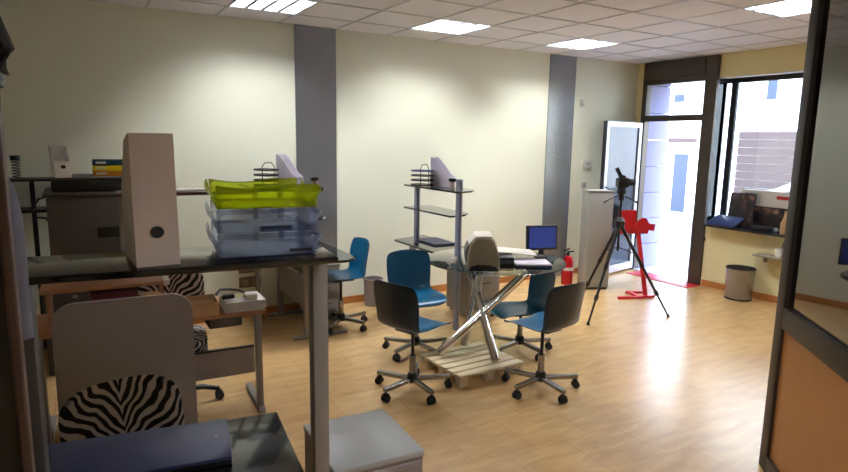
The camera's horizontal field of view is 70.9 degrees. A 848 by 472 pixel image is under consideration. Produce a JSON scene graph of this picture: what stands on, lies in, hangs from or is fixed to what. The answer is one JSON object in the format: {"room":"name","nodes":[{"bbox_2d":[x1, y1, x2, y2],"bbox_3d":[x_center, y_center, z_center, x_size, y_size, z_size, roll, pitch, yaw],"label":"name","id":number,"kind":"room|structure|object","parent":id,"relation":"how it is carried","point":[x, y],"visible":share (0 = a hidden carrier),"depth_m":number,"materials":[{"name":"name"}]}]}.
{"room":"office","nodes":[
{"label":"office","id":0,"kind":"room"},
{"bbox_2d":[0,0,638,314],"bbox_3d":[-0.928,-0.804,6.489,9.210,3.150,0.150,-4,11,-30],"label":"wall","id":1,"kind":"structure","parent":0,"point":[85,75],"depth_m":6.05,"materials":[{"name":"beige paint"}]},
{"bbox_2d":[239,275,260,287],"bbox_3d":[-1.784,0.467,6.100,0.216,0.110,0.016,-4,11,-30],"label":"wall socket","id":2,"kind":"object","parent":1,"relation":"attached to","point":[244,282],"visible":0.77,"depth_m":6.08,"materials":[{"name":"brown plastic"}]},
{"bbox_2d":[294,24,336,247],"bbox_3d":[-1.132,-0.673,6.290,0.440,2.948,0.020,-4,11,-30],"label":"pillar","id":3,"kind":"structure","parent":1,"relation":"attached to","point":[314,47],"depth_m":6.20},
{"bbox_2d":[193,267,577,323],"bbox_3d":[-0.890,0.721,6.676,9.060,0.080,0.015,-4,11,-30],"label":"baseboard","id":4,"kind":"structure","parent":1,"relation":"attached to","point":[443,287],"depth_m":6.71,"materials":[{"name":"brown wood"}]},
{"bbox_2d":[542,54,576,275],"bbox_3d":[1.797,-0.898,7.991,0.450,2.948,0.020,-4,11,-30],"label":"pillar","id":5,"kind":"structure","parent":1,"relation":"attached to","point":[562,71],"depth_m":7.93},
{"bbox_2d":[583,160,591,167],"bbox_3d":[2.263,-0.993,8.244,0.140,0.110,0.033,-4,11,-30],"label":"alarm keypad","id":6,"kind":"object","parent":1,"relation":"attached to","point":[586,163],"visible":1,"depth_m":8.22,"materials":[{"name":"beige plastic"}]},
{"bbox_2d":[43,268,776,471],"bbox_3d":[1.167,1.402,3.244,9.080,0.100,8.330,-4,11,-30],"label":"floor","id":7,"kind":"structure","parent":0,"point":[685,391],"depth_m":4.47,"materials":[{"name":"laminate"}]},
{"bbox_2d":[0,96,35,471],"bbox_3d":[-0.616,0.556,0.764,0.230,2.300,0.040,-4,11,-30],"label":"door","id":8,"kind":"structure","parent":7,"relation":"on","point":[16,438],"depth_m":0.74,"materials":[{"name":"black wood"}]},
{"bbox_2d":[10,177,50,348],"bbox_3d":[-3.354,0.255,4.959,0.650,1.465,0.250,-4,11,-30],"label":"shelf rack","id":9,"kind":"object","parent":7,"relation":"on","point":[31,180],"visible":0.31,"depth_m":4.94,"materials":[{"name":"black metal"}]},
{"bbox_2d":[9,155,20,177],"bbox_3d":[-3.311,-0.560,4.827,0.070,0.184,0.070,-4,11,-30],"label":"stand","id":10,"kind":"object","parent":9,"relation":"on","point":[14,158],"visible":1,"depth_m":4.81,"materials":[{"name":"grey metal"}]},
{"bbox_2d":[42,291,89,375],"bbox_3d":[-2.658,0.621,4.977,0.840,0.760,0.730,-4,11,-30],"label":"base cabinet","id":11,"kind":"object","parent":7,"relation":"on","point":[59,300],"visible":0.16,"depth_m":4.51,"materials":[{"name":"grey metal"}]},
{"bbox_2d":[42,188,120,255],"bbox_3d":[-2.638,-0.063,4.842,0.730,0.635,0.560,-4,11,-30],"label":"storage box","id":12,"kind":"object","parent":11,"relation":"on","point":[78,222],"visible":0.38,"depth_m":4.54,"materials":[{"name":"cardboard"}]},
{"bbox_2d":[31,197,46,220],"bbox_3d":[-2.912,-0.211,4.548,0.049,0.203,0.154,8,11,37],"label":"cable","id":13,"kind":"object","parent":12,"relation":"attached to","point":[38,199],"visible":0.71,"depth_m":4.52,"materials":[{"name":"black plastic"}]},
{"bbox_2d":[50,174,121,192],"bbox_3d":[-2.609,-0.432,4.784,0.650,0.110,0.460,-4,11,-30],"label":"scanner","id":14,"kind":"object","parent":12,"relation":"on","point":[78,182],"visible":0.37,"depth_m":4.55,"materials":[{"name":"black plastic"}]},
{"bbox_2d":[48,145,71,177],"bbox_3d":[-2.756,-0.566,4.509,0.108,0.235,0.222,-7,12,-40],"label":"magazine file","id":15,"kind":"object","parent":14,"relation":"on","point":[59,161],"visible":1,"depth_m":4.48,"materials":[{"name":"white cardboard"}]},
{"bbox_2d":[92,170,121,175],"bbox_3d":[-2.506,-0.509,4.795,0.280,0.040,0.242,-4,11,-30],"label":"tray","id":16,"kind":"object","parent":14,"relation":"on","point":[95,173],"visible":0.63,"depth_m":4.67,"materials":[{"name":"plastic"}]},
{"bbox_2d":[92,165,121,170],"bbox_3d":[-2.505,-0.551,4.789,0.280,0.040,0.242,-4,11,-30],"label":"tray","id":17,"kind":"object","parent":16,"relation":"on","point":[110,167],"visible":0.6,"depth_m":4.67,"materials":[{"name":"yellow plastic"}]},
{"bbox_2d":[92,159,121,165],"bbox_3d":[-2.505,-0.592,4.782,0.280,0.040,0.242,-4,11,-30],"label":"tray","id":18,"kind":"object","parent":17,"relation":"on","point":[95,162],"visible":0.66,"depth_m":4.67,"materials":[{"name":"teal plastic"}]},
{"bbox_2d":[58,375,184,441],"bbox_3d":[-1.135,1.034,2.361,0.600,0.830,0.624,-4,10,-26],"label":"office chair","id":19,"kind":"object","parent":7,"relation":"on","point":[140,402],"visible":0.52,"depth_m":2.46,"materials":[{"name":"fabric"}]},
{"bbox_2d":[51,293,197,423],"bbox_3d":[-1.543,0.815,3.127,0.650,1.005,0.300,-4,10,-28],"label":"screen","id":20,"kind":"object","parent":7,"relation":"on","point":[96,342],"visible":0.59,"depth_m":3.07,"materials":[{"name":"grey fabric"}]},
{"bbox_2d":[37,187,265,443],"bbox_3d":[-1.759,0.444,3.926,1.425,1.475,0.700,-4,10,-27],"label":"desk","id":21,"kind":"object","parent":7,"relation":"on","point":[230,361],"depth_m":3.91,"materials":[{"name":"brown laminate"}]},
{"bbox_2d":[39,276,169,325],"bbox_3d":[-1.994,0.387,3.755,0.705,0.221,0.261,-4,10,-28],"label":"shelf","id":22,"kind":"object","parent":21,"relation":"on","point":[48,290],"visible":0.69,"depth_m":3.65,"materials":[{"name":"brown wood"}]},
{"bbox_2d":[90,287,137,300],"bbox_3d":[-1.948,0.413,3.746,0.260,0.173,0.180,-4,11,-30],"label":"storage box","id":23,"kind":"object","parent":21,"relation":"on","point":[131,291],"visible":0.24,"depth_m":3.67,"materials":[{"name":"red"}]},
{"bbox_2d":[115,187,255,196],"bbox_3d":[-1.633,-0.303,4.105,0.880,0.023,0.280,-4,10,-27],"label":"shelf","id":24,"kind":"object","parent":21,"relation":"attached to","point":[118,193],"depth_m":4.04,"materials":[{"name":"grey"}]},
{"bbox_2d":[176,187,205,190],"bbox_3d":[-1.633,-0.329,4.164,0.200,0.007,0.170,-4,11,-30],"label":"paper sheet","id":25,"kind":"object","parent":21,"relation":"on","point":[190,188],"visible":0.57,"depth_m":4.13,"materials":[{"name":"white paper"}]},
{"bbox_2d":[185,294,218,317],"bbox_3d":[-1.486,0.454,3.825,0.290,0.085,0.226,-4,10,-27],"label":"cardboard box","id":26,"kind":"object","parent":21,"relation":"on","point":[208,304],"visible":0.49,"depth_m":3.78,"materials":[{"name":"brown cardboard"}]},
{"bbox_2d":[218,291,266,312],"bbox_3d":[-1.222,0.442,3.999,0.279,0.062,0.278,-4,11,-30],"label":"tray","id":27,"kind":"object","parent":21,"relation":"on","point":[240,304],"visible":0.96,"depth_m":3.91,"materials":[{"name":"white plastic"}]},
{"bbox_2d":[215,288,244,298],"bbox_3d":[-1.306,0.381,3.999,0.144,0.048,0.195,6,11,30],"label":"headphones","id":28,"kind":"object","parent":27,"relation":"on","point":[224,296],"visible":0.94,"depth_m":3.95,"materials":[{"name":"black plastic"}]},
{"bbox_2d":[243,291,257,299],"bbox_3d":[-1.152,0.397,3.951,0.080,0.039,0.080,-4,11,-30],"label":"roll","id":29,"kind":"object","parent":27,"relation":"on","point":[247,295],"visible":1,"depth_m":3.92,"materials":[{"name":"white paper"}]},
{"bbox_2d":[23,241,337,471],"bbox_3d":[-0.895,0.806,1.824,1.273,1.460,0.780,-3,10,-24],"label":"desk","id":30,"kind":"object","parent":7,"relation":"on","point":[259,443],"visible":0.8,"depth_m":1.95,"materials":[{"name":"black"}]},
{"bbox_2d":[48,418,232,471],"bbox_3d":[-1.005,0.739,1.998,0.675,0.032,0.298,-3,10,-21],"label":"case","id":31,"kind":"object","parent":30,"relation":"on","point":[207,444],"visible":0.8,"depth_m":2.00,"materials":[{"name":"blue"}]},
{"bbox_2d":[121,133,180,267],"bbox_3d":[-0.825,-0.117,1.783,0.116,0.377,0.239,-5,11,-33],"label":"magazine file","id":32,"kind":"object","parent":30,"relation":"on","point":[148,184],"visible":1,"depth_m":1.70,"materials":[{"name":"grey cardboard"}]},
{"bbox_2d":[27,241,337,284],"bbox_3d":[-0.777,0.077,1.835,0.970,0.022,0.315,-3,10,-24],"label":"shelf","id":33,"kind":"object","parent":30,"relation":"attached to","point":[54,269],"depth_m":1.78,"materials":[{"name":"black glass"}]},
{"bbox_2d":[289,247,311,251],"bbox_3d":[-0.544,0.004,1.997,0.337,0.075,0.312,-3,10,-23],"label":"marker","id":34,"kind":"object","parent":30,"relation":"on","point":[307,248],"visible":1,"depth_m":1.90,"materials":[{"name":"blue plastic"}]},
{"bbox_3d":[-0.542,-0.070,1.985,0.337,0.075,0.312,-3,10,-23],"label":"tray","id":35,"kind":"object","parent":34,"relation":"on","visible":0},
{"bbox_2d":[204,178,321,209],"bbox_3d":[-0.541,-0.144,1.974,0.337,0.075,0.312,-3,10,-23],"label":"tray","id":36,"kind":"object","parent":35,"relation":"on","point":[305,195],"visible":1,"depth_m":1.94,"materials":[{"name":"yellow plastic"}]},
{"bbox_2d":[260,225,291,229],"bbox_3d":[-0.474,-0.028,1.909,0.100,0.012,0.015,-4,11,-30],"label":"marker","id":37,"kind":"object","parent":35,"relation":"in","point":[273,227],"visible":1,"depth_m":1.90,"materials":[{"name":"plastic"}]},
{"bbox_2d":[137,273,223,398],"bbox_3d":[-1.686,0.699,4.033,0.600,0.940,0.624,-3,10,-23],"label":"office chair","id":38,"kind":"object","parent":7,"relation":"on","point":[183,284],"visible":0.23,"depth_m":4.15,"materials":[{"name":"fabric"}]},
{"bbox_2d":[238,183,356,340],"bbox_3d":[-1.214,0.191,5.726,0.860,1.420,1.050,-4,11,-30],"label":"desk","id":39,"kind":"object","parent":7,"relation":"on","point":[289,282],"visible":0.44,"depth_m":5.67,"materials":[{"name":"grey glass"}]},
{"bbox_2d":[253,162,278,187],"bbox_3d":[-1.428,-0.553,5.388,0.243,0.227,0.168,7,11,31],"label":"wire tray","id":40,"kind":"object","parent":39,"relation":"on","point":[262,169],"visible":0.89,"depth_m":5.33,"materials":[{"name":"black metal"}]},
{"bbox_2d":[253,168,278,170],"bbox_3d":[-1.427,-0.599,5.381,0.243,0.016,0.168,7,11,31],"label":"tray","id":41,"kind":"object","parent":40,"relation":"on","point":[255,169],"depth_m":5.32,"materials":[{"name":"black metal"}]},
{"bbox_2d":[253,173,278,176],"bbox_3d":[-1.428,-0.552,5.388,0.243,0.016,0.168,7,11,31],"label":"tray","id":42,"kind":"object","parent":40,"relation":"on","point":[262,174],"depth_m":5.33,"materials":[{"name":"black metal"}]},
{"bbox_2d":[253,179,278,181],"bbox_3d":[-1.429,-0.505,5.396,0.243,0.016,0.168,7,11,31],"label":"tray","id":43,"kind":"object","parent":40,"relation":"on","point":[253,179],"depth_m":5.32,"materials":[{"name":"black metal"}]},
{"bbox_2d":[254,184,278,186],"bbox_3d":[-1.430,-0.458,5.403,0.243,0.016,0.168,7,11,31],"label":"tray","id":44,"kind":"object","parent":40,"relation":"on","point":[257,185],"depth_m":5.36,"materials":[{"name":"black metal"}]},
{"bbox_2d":[238,183,324,191],"bbox_3d":[-1.328,-0.460,5.587,0.610,0.015,0.880,-4,11,-30],"label":"shelf","id":45,"kind":"object","parent":39,"relation":"attached to","point":[249,185],"depth_m":5.40,"materials":[{"name":"clear glass"}]},
{"bbox_2d":[276,154,302,184],"bbox_3d":[-1.222,-0.591,5.415,0.250,0.300,0.090,7,11,31],"label":"magazine file","id":46,"kind":"object","parent":39,"relation":"on","point":[287,169],"visible":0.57,"depth_m":5.41,"materials":[{"name":"white plastic"}]},
{"bbox_2d":[269,208,324,220],"bbox_3d":[-1.210,-0.211,5.717,0.310,0.015,0.850,-4,11,-30],"label":"shelf","id":47,"kind":"object","parent":39,"relation":"attached to","point":[297,214],"depth_m":5.65,"materials":[{"name":"clear glass"}]},
{"bbox_2d":[298,263,339,314],"bbox_3d":[-1.094,0.547,6.226,0.328,0.560,0.384,-4,11,-30],"label":"drawer pedestal","id":48,"kind":"object","parent":7,"relation":"on","point":[333,288],"visible":0.19,"depth_m":6.12,"materials":[{"name":"grey metal"}]},
{"bbox_2d":[328,237,368,334],"bbox_3d":[-0.808,0.464,5.822,0.583,0.864,0.580,-4,11,-30],"label":"swivel chair","id":49,"kind":"object","parent":7,"relation":"on","point":[359,248],"visible":0.78,"depth_m":5.84,"materials":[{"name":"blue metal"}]},
{"bbox_2d":[304,409,423,471],"bbox_3d":[-0.266,1.142,2.569,0.383,0.580,0.444,-4,10,-27],"label":"drawer pedestal","id":50,"kind":"object","parent":7,"relation":"on","point":[371,441],"visible":0.95,"depth_m":2.47,"materials":[{"name":"grey metal"}]},
{"bbox_2d":[363,276,382,306],"bbox_3d":[-0.568,0.618,6.646,0.226,0.305,0.226,-4,11,-30],"label":"waste bin","id":51,"kind":"object","parent":7,"relation":"on","point":[369,297],"visible":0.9,"depth_m":6.57,"materials":[{"name":"grey plastic"}]},
{"bbox_2d":[374,279,451,404],"bbox_3d":[-0.095,0.717,4.330,0.588,0.864,0.566,8,12,39],"label":"swivel chair","id":52,"kind":"object","parent":7,"relation":"on","point":[397,306],"visible":1,"depth_m":4.18,"materials":[{"name":"blue"}]},
{"bbox_2d":[382,249,446,361],"bbox_3d":[-0.048,0.586,5.144,0.568,0.864,0.588,-3,10,-22],"label":"swivel chair","id":53,"kind":"object","parent":7,"relation":"on","point":[407,267],"visible":0.65,"depth_m":5.26,"materials":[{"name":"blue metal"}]},
{"bbox_2d":[395,179,474,330],"bbox_3d":[0.114,0.098,6.281,0.480,1.470,1.298,-4,11,-30],"label":"shelf rack","id":54,"kind":"object","parent":7,"relation":"on","point":[413,242],"visible":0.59,"depth_m":5.91,"materials":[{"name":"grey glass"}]},
{"bbox_2d":[411,164,433,186],"bbox_3d":[-0.017,-0.619,6.068,0.243,0.227,0.168,7,11,33],"label":"wire tray","id":55,"kind":"object","parent":54,"relation":"on","point":[420,170],"visible":1,"depth_m":6.02,"materials":[{"name":"black metal"}]},
{"bbox_2d":[411,169,433,171],"bbox_3d":[-0.016,-0.664,6.061,0.243,0.016,0.168,7,11,33],"label":"tray","id":56,"kind":"object","parent":55,"relation":"on","point":[414,170],"depth_m":6.00,"materials":[{"name":"blue"}]},
{"bbox_2d":[411,174,433,176],"bbox_3d":[-0.017,-0.618,6.069,0.243,0.016,0.168,7,11,33],"label":"tray","id":57,"kind":"object","parent":55,"relation":"on","point":[419,175],"depth_m":6.00,"materials":[{"name":"black metal"}]},
{"bbox_2d":[411,179,433,181],"bbox_3d":[-0.018,-0.571,6.076,0.243,0.016,0.168,7,11,33],"label":"tray","id":58,"kind":"object","parent":55,"relation":"on","point":[424,180],"depth_m":6.01,"materials":[{"name":"black metal"}]},
{"bbox_2d":[411,183,433,185],"bbox_3d":[-0.018,-0.524,6.084,0.243,0.016,0.168,7,11,33],"label":"tray","id":59,"kind":"object","parent":55,"relation":"on","point":[413,184],"depth_m":6.05,"materials":[{"name":"black metal"}]},
{"bbox_2d":[404,205,467,217],"bbox_3d":[0.149,-0.257,6.124,0.330,0.018,0.899,-4,11,-30],"label":"shelf","id":60,"kind":"object","parent":54,"relation":"attached to","point":[440,211],"depth_m":6.11,"materials":[{"name":"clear glass"}]},
{"bbox_2d":[419,237,454,245],"bbox_3d":[0.121,0.058,6.443,0.260,0.016,0.420,-4,11,-30],"label":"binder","id":61,"kind":"object","parent":54,"relation":"on","point":[434,241],"visible":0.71,"depth_m":6.39,"materials":[{"name":"grey plastic"}]},
{"bbox_2d":[404,183,474,193],"bbox_3d":[0.179,-0.486,6.043,0.330,0.018,0.999,-4,11,-30],"label":"shelf","id":62,"kind":"object","parent":54,"relation":"attached to","point":[445,189],"depth_m":5.82,"materials":[{"name":"clear glass"}]},
{"bbox_2d":[430,157,455,186],"bbox_3d":[0.194,-0.655,6.084,0.250,0.300,0.090,7,11,33],"label":"magazine file","id":63,"kind":"object","parent":54,"relation":"on","point":[441,173],"visible":0.78,"depth_m":6.08,"materials":[{"name":"white"}]},
{"bbox_2d":[449,178,455,188],"bbox_3d":[0.278,-0.512,5.838,0.076,0.100,0.076,-4,11,-30],"label":"pen cup","id":64,"kind":"object","parent":54,"relation":"on","point":[452,181],"visible":1,"depth_m":5.82,"materials":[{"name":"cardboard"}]},
{"bbox_2d":[421,341,522,387],"bbox_3d":[0.380,1.032,4.810,0.620,0.105,0.555,-5,11,-32],"label":"pallet","id":65,"kind":"object","parent":7,"relation":"on","point":[462,362],"visible":0.85,"depth_m":4.72,"materials":[{"name":"brown wood"}]},
{"bbox_2d":[427,248,566,361],"bbox_3d":[0.585,0.549,5.418,1.492,0.669,1.396,-4,11,-30],"label":"glass table","id":66,"kind":"object","parent":65,"relation":"on","point":[438,259],"visible":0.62,"depth_m":4.98,"materials":[{"name":"silver"}]},
{"bbox_2d":[464,231,499,271],"bbox_3d":[0.491,0.125,5.088,0.298,0.293,0.343,1,9,1],"label":"machine","id":67,"kind":"object","parent":66,"relation":"on","point":[481,253],"visible":1,"depth_m":4.93,"materials":[{"name":"beige plastic"}]},
{"bbox_2d":[499,253,513,266],"bbox_3d":[0.715,0.210,5.242,0.125,0.085,0.222,1,9,-1],"label":"box","id":68,"kind":"object","parent":66,"relation":"on","point":[506,260],"visible":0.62,"depth_m":5.13,"materials":[{"name":"black plastic"}]},
{"bbox_2d":[497,247,536,255],"bbox_3d":[0.770,0.136,5.413,0.460,0.042,0.280,1,9,-2],"label":"open binder","id":69,"kind":"object","parent":68,"relation":"on","point":[504,250],"visible":0.73,"depth_m":5.37,"materials":[{"name":"white paper"}]},
{"bbox_2d":[514,258,551,267],"bbox_3d":[0.941,0.239,5.237,0.310,0.036,0.260,1,9,-2],"label":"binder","id":70,"kind":"object","parent":66,"relation":"on","point":[518,262],"visible":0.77,"depth_m":5.14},
{"bbox_2d":[526,225,556,256],"bbox_3d":[1.123,0.043,5.678,0.320,0.290,0.142,-2,10,-16],"label":"monitor","id":71,"kind":"object","parent":66,"relation":"on","point":[540,238],"visible":0.84,"depth_m":5.66,"materials":[{"name":"black plastic"}]},
{"bbox_2d":[446,270,499,315],"bbox_3d":[0.525,0.500,6.377,0.368,0.660,0.524,-4,10,-26],"label":"drawer pedestal","id":72,"kind":"object","parent":7,"relation":"on","point":[490,285],"visible":0.22,"depth_m":6.20,"materials":[{"name":"grey metal"}]},
{"bbox_2d":[490,272,555,360],"bbox_3d":[0.865,0.655,5.221,0.580,0.734,0.583,-2,10,-18],"label":"swivel chair","id":73,"kind":"object","parent":7,"relation":"on","point":[540,286],"visible":0.68,"depth_m":5.26,"materials":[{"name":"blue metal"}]},
{"bbox_2d":[501,281,585,403],"bbox_3d":[0.870,0.723,4.394,0.573,0.864,0.586,-6,12,-37],"label":"swivel chair","id":74,"kind":"object","parent":7,"relation":"on","point":[563,305],"visible":1,"depth_m":4.26,"materials":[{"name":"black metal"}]},
{"bbox_2d":[561,248,574,284],"bbox_3d":[1.871,0.393,7.763,0.162,0.475,0.153,3,9,12],"label":"fire extinguisher","id":75,"kind":"object","parent":7,"relation":"on","point":[567,272],"visible":0.91,"depth_m":7.71,"materials":[{"name":"red metal"}]},
{"bbox_2d":[577,189,614,288],"bbox_3d":[2.173,0.041,7.544,0.318,1.250,0.274,0,9,-4],"label":"cabinet","id":76,"kind":"object","parent":7,"relation":"on","point":[596,215],"visible":0.82,"depth_m":7.42,"materials":[{"name":"grey paint"}]},
{"bbox_2d":[585,187,669,324],"bbox_3d":[2.181,0.179,6.298,0.930,1.375,0.862,2,9,8],"label":"tripod","id":77,"kind":"object","parent":7,"relation":"on","point":[619,222],"visible":0.97,"depth_m":6.28,"materials":[{"name":"black metal"}]},
{"bbox_2d":[615,167,635,187],"bbox_3d":[2.099,-0.615,6.224,0.215,0.211,0.090,-1,9,-10],"label":"camera","id":78,"kind":"object","parent":77,"relation":"on","point":[622,181],"visible":1,"depth_m":6.19,"materials":[{"name":"black plastic"}]},
{"bbox_2d":[617,210,654,298],"bbox_3d":[2.522,0.207,7.150,0.540,1.060,0.270,-1,9,-10],"label":"display stand","id":79,"kind":"object","parent":7,"relation":"on","point":[642,226],"visible":0.93,"depth_m":7.03,"materials":[{"name":"red paint"}]},
{"bbox_2d":[627,271,699,287],"bbox_3d":[3.256,0.589,8.161,0.280,0.008,0.980,-4,11,-30],"label":"threshold","id":80,"kind":"object","parent":7,"relation":"on","point":[637,273],"visible":1,"depth_m":8.06,"materials":[{"name":"red paint"}]},
{"bbox_2d":[724,264,756,301],"bbox_3d":[3.802,0.566,7.176,0.336,0.385,0.336,-4,11,-30],"label":"waste bin","id":81,"kind":"object","parent":7,"relation":"on","point":[739,279],"visible":1,"depth_m":7.06,"materials":[{"name":"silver metal"}]},
{"bbox_2d":[759,0,847,471],"bbox_3d":[1.848,-0.008,2.510,0.061,2.940,1.500,3,9,12],"label":"wall","id":82,"kind":"structure","parent":7,"relation":"on","point":[805,429],"depth_m":2.92,"materials":[{"name":"black"}]},
{"bbox_3d":[-0.937,0.645,1.059,0.360,2.020,0.360,-4,11,-30],"label":"coat stand","id":83,"kind":"object","parent":7,"relation":"on","visible":0},
{"bbox_2d":[0,16,14,87],"bbox_3d":[-0.743,-0.319,0.968,0.128,0.149,0.090,-4,11,-30],"label":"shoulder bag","id":84,"kind":"object","parent":83,"relation":"hanging from","point":[6,45],"visible":1,"depth_m":0.99,"materials":[{"name":"black leather"}]},
{"bbox_2d":[8,176,33,339],"bbox_3d":[-0.803,-0.018,1.003,0.218,0.450,0.150,-4,11,-30],"label":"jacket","id":85,"kind":"object","parent":83,"relation":"hanging from","point":[17,219],"visible":0.48,"depth_m":1.05,"materials":[{"name":"grey fabric"}]},
{"bbox_2d":[87,0,809,63],"bbox_3d":[1.234,-1.561,2.717,9.060,0.020,8.230,-4,11,-30],"label":"ceiling","id":86,"kind":"structure","parent":0,"point":[582,13],"depth_m":5.59,"materials":[{"name":"tile"}]},
{"bbox_2d":[229,0,317,14],"bbox_3d":[-1.286,-2.017,5.039,0.600,0.106,0.600,-4,11,-30],"label":"ceiling lamp","id":87,"kind":"object","parent":86,"relation":"attached to","point":[294,7],"visible":0.95,"depth_m":5.15,"materials":[{"name":"grey plastic"}]},
{"bbox_2d":[410,19,491,34],"bbox_3d":[0.268,-2.136,5.941,0.600,0.106,0.600,-4,11,-30],"label":"ceiling lamp","id":88,"kind":"object","parent":86,"relation":"attached to","point":[442,26],"visible":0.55,"depth_m":6.00,"materials":[{"name":"grey plastic"}]},
{"bbox_2d":[144,0,808,61],"bbox_3d":[1.234,-1.548,2.719,9.060,0.005,8.230,-4,11,-30],"label":"trim","id":89,"kind":"structure","parent":86,"relation":"attached to","point":[149,1],"depth_m":5.64,"materials":[{"name":"white metal"}]},
{"bbox_2d":[545,38,618,49],"bbox_3d":[1.821,-2.255,6.844,0.600,0.106,0.600,-4,11,-30],"label":"ceiling lamp","id":90,"kind":"object","parent":86,"relation":"attached to","point":[579,44],"visible":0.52,"depth_m":6.90,"materials":[{"name":"grey plastic"}]},
{"bbox_2d":[743,0,811,16],"bbox_3d":[3.033,-1.905,4.802,0.600,0.106,0.600,-4,11,-30],"label":"ceiling lamp","id":91,"kind":"object","parent":86,"relation":"attached to","point":[785,8],"visible":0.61,"depth_m":4.93,"materials":[{"name":"grey plastic"}]},
{"bbox_2d":[638,61,670,267],"bbox_3d":[3.221,-1.255,8.964,0.450,3.412,0.640,-4,11,-30],"label":"wall","id":92,"kind":"structure","parent":0,"point":[660,96],"depth_m":8.74,"materials":[{"name":"stone"}]},
{"bbox_2d":[635,44,806,296],"bbox_3d":[5.335,-0.510,5.333,0.500,3.150,8.230,-4,11,-30],"label":"wall","id":93,"kind":"structure","parent":0,"point":[722,247],"depth_m":7.22,"materials":[{"name":"yellow paint"}]},
{"bbox_2d":[600,54,721,284],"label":"door","id":94,"kind":"structure","parent":93,"relation":"in","point":[624,146],"depth_m":8.01,"materials":[{"name":"brown metal"}]},
{"bbox_2d":[701,279,777,302],"bbox_3d":[5.413,1.116,4.900,0.015,0.080,6.940,-4,11,-30],"label":"baseboard","id":95,"kind":"structure","parent":93,"relation":"attached to","point":[766,297],"depth_m":7.24,"materials":[{"name":"brown wood"}]},
{"bbox_2d":[703,224,784,237],"bbox_3d":[4.123,-0.070,7.269,0.570,0.018,1.520,-4,11,-30],"label":"windowsill","id":96,"kind":"structure","parent":93,"relation":"attached to","point":[736,228],"depth_m":7.17,"materials":[{"name":"black stone"}]},
{"bbox_2d":[705,214,744,228],"bbox_3d":[3.771,-0.182,7.466,0.238,0.128,0.380,-3,10,-24],"label":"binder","id":97,"kind":"object","parent":96,"relation":"on","point":[724,221],"visible":1,"depth_m":7.43,"materials":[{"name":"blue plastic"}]},
{"bbox_2d":[728,192,756,227],"bbox_3d":[3.996,-0.329,7.500,0.074,0.418,0.310,-6,11,-35],"label":"panel","id":98,"kind":"object","parent":96,"relation":"on","point":[742,205],"visible":0.86,"depth_m":7.47,"materials":[{"name":"black plastic"}]},
{"bbox_2d":[751,225,777,232],"bbox_3d":[4.057,-0.085,7.110,0.141,0.060,0.260,-4,11,-30],"label":"case","id":99,"kind":"object","parent":96,"relation":"on","point":[769,229],"visible":1,"depth_m":7.06,"materials":[{"name":"black plastic"}]},
{"bbox_2d":[741,189,789,229],"bbox_3d":[4.260,-0.324,7.355,0.113,0.460,0.700,-4,11,-30],"label":"product box","id":100,"kind":"object","parent":96,"relation":"on","point":[770,206],"visible":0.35,"depth_m":7.29,"materials":[{"name":"cardboard"}]},
{"bbox_2d":[780,211,787,233],"bbox_3d":[4.201,-0.155,6.913,0.110,0.265,0.110,-4,11,-30],"label":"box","id":101,"kind":"object","parent":96,"relation":"on","point":[783,222],"visible":0.62,"depth_m":6.89,"materials":[{"name":"brown cardboard"}]},
{"bbox_2d":[707,70,803,220],"bbox_3d":[4.216,-0.563,7.264,0.510,2.800,1.560,-4,11,-30],"label":"window","id":102,"kind":"structure","parent":93,"relation":"in","point":[724,83],"depth_m":7.84,"materials":[{"name":"black metal"}]},
{"bbox_2d":[752,253,781,261],"bbox_3d":[4.085,0.290,6.903,0.190,0.098,0.470,-4,11,-30],"label":"wall shelf","id":103,"kind":"object","parent":93,"relation":"attached to","point":[765,256],"visible":0.51,"depth_m":6.97,"materials":[{"name":"beige plastic"}]},
{"bbox_2d":[775,242,783,257],"bbox_3d":[4.104,0.155,6.862,0.100,0.181,0.100,-4,11,-30],"label":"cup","id":104,"kind":"object","parent":103,"relation":"on","point":[778,251],"visible":0.83,"depth_m":6.84,"materials":[{"name":"white ceramic"}]},
{"label":"outside","id":105,"kind":"structure","parent":0,"visible":0},
{"bbox_2d":[657,236,690,271],"bbox_3d":[3.380,0.132,11.437,3.120,0.110,28.000,-4,11,-30],"label":"pavement","id":106,"kind":"structure","parent":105,"point":[673,253],"depth_m":10.16,"materials":[{"name":"white concrete"}]},
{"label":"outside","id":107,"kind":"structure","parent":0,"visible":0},
{"bbox_2d":[661,78,802,218],"bbox_3d":[8.560,-4.677,15.452,3.120,8.500,21.000,-4,11,-30],"label":"building","id":108,"kind":"structure","parent":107,"point":[767,111],"depth_m":14.30,"materials":[{"name":"grey"}]},
{"bbox_2d":[733,132,796,192],"bbox_3d":[7.999,-1.388,13.920,0.060,2.075,1.500,-4,11,-30],"label":"roller shutter","id":109,"kind":"object","parent":108,"relation":"hanging from","point":[763,160],"depth_m":13.92,"materials":[{"name":"grey plastic"}]},
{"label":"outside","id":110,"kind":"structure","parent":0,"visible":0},
{"bbox_2d":[659,214,692,240],"bbox_3d":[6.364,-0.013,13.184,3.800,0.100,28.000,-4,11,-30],"label":"road","id":111,"kind":"structure","parent":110,"point":[670,226],"depth_m":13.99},
{"bbox_2d":[768,183,790,191],"bbox_3d":[8.212,-0.390,10.952,1.640,1.418,4.133,-4,11,-30],"label":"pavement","id":112,"kind":"structure","parent":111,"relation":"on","point":[786,188],"depth_m":11.48,"materials":[{"name":"white concrete"}]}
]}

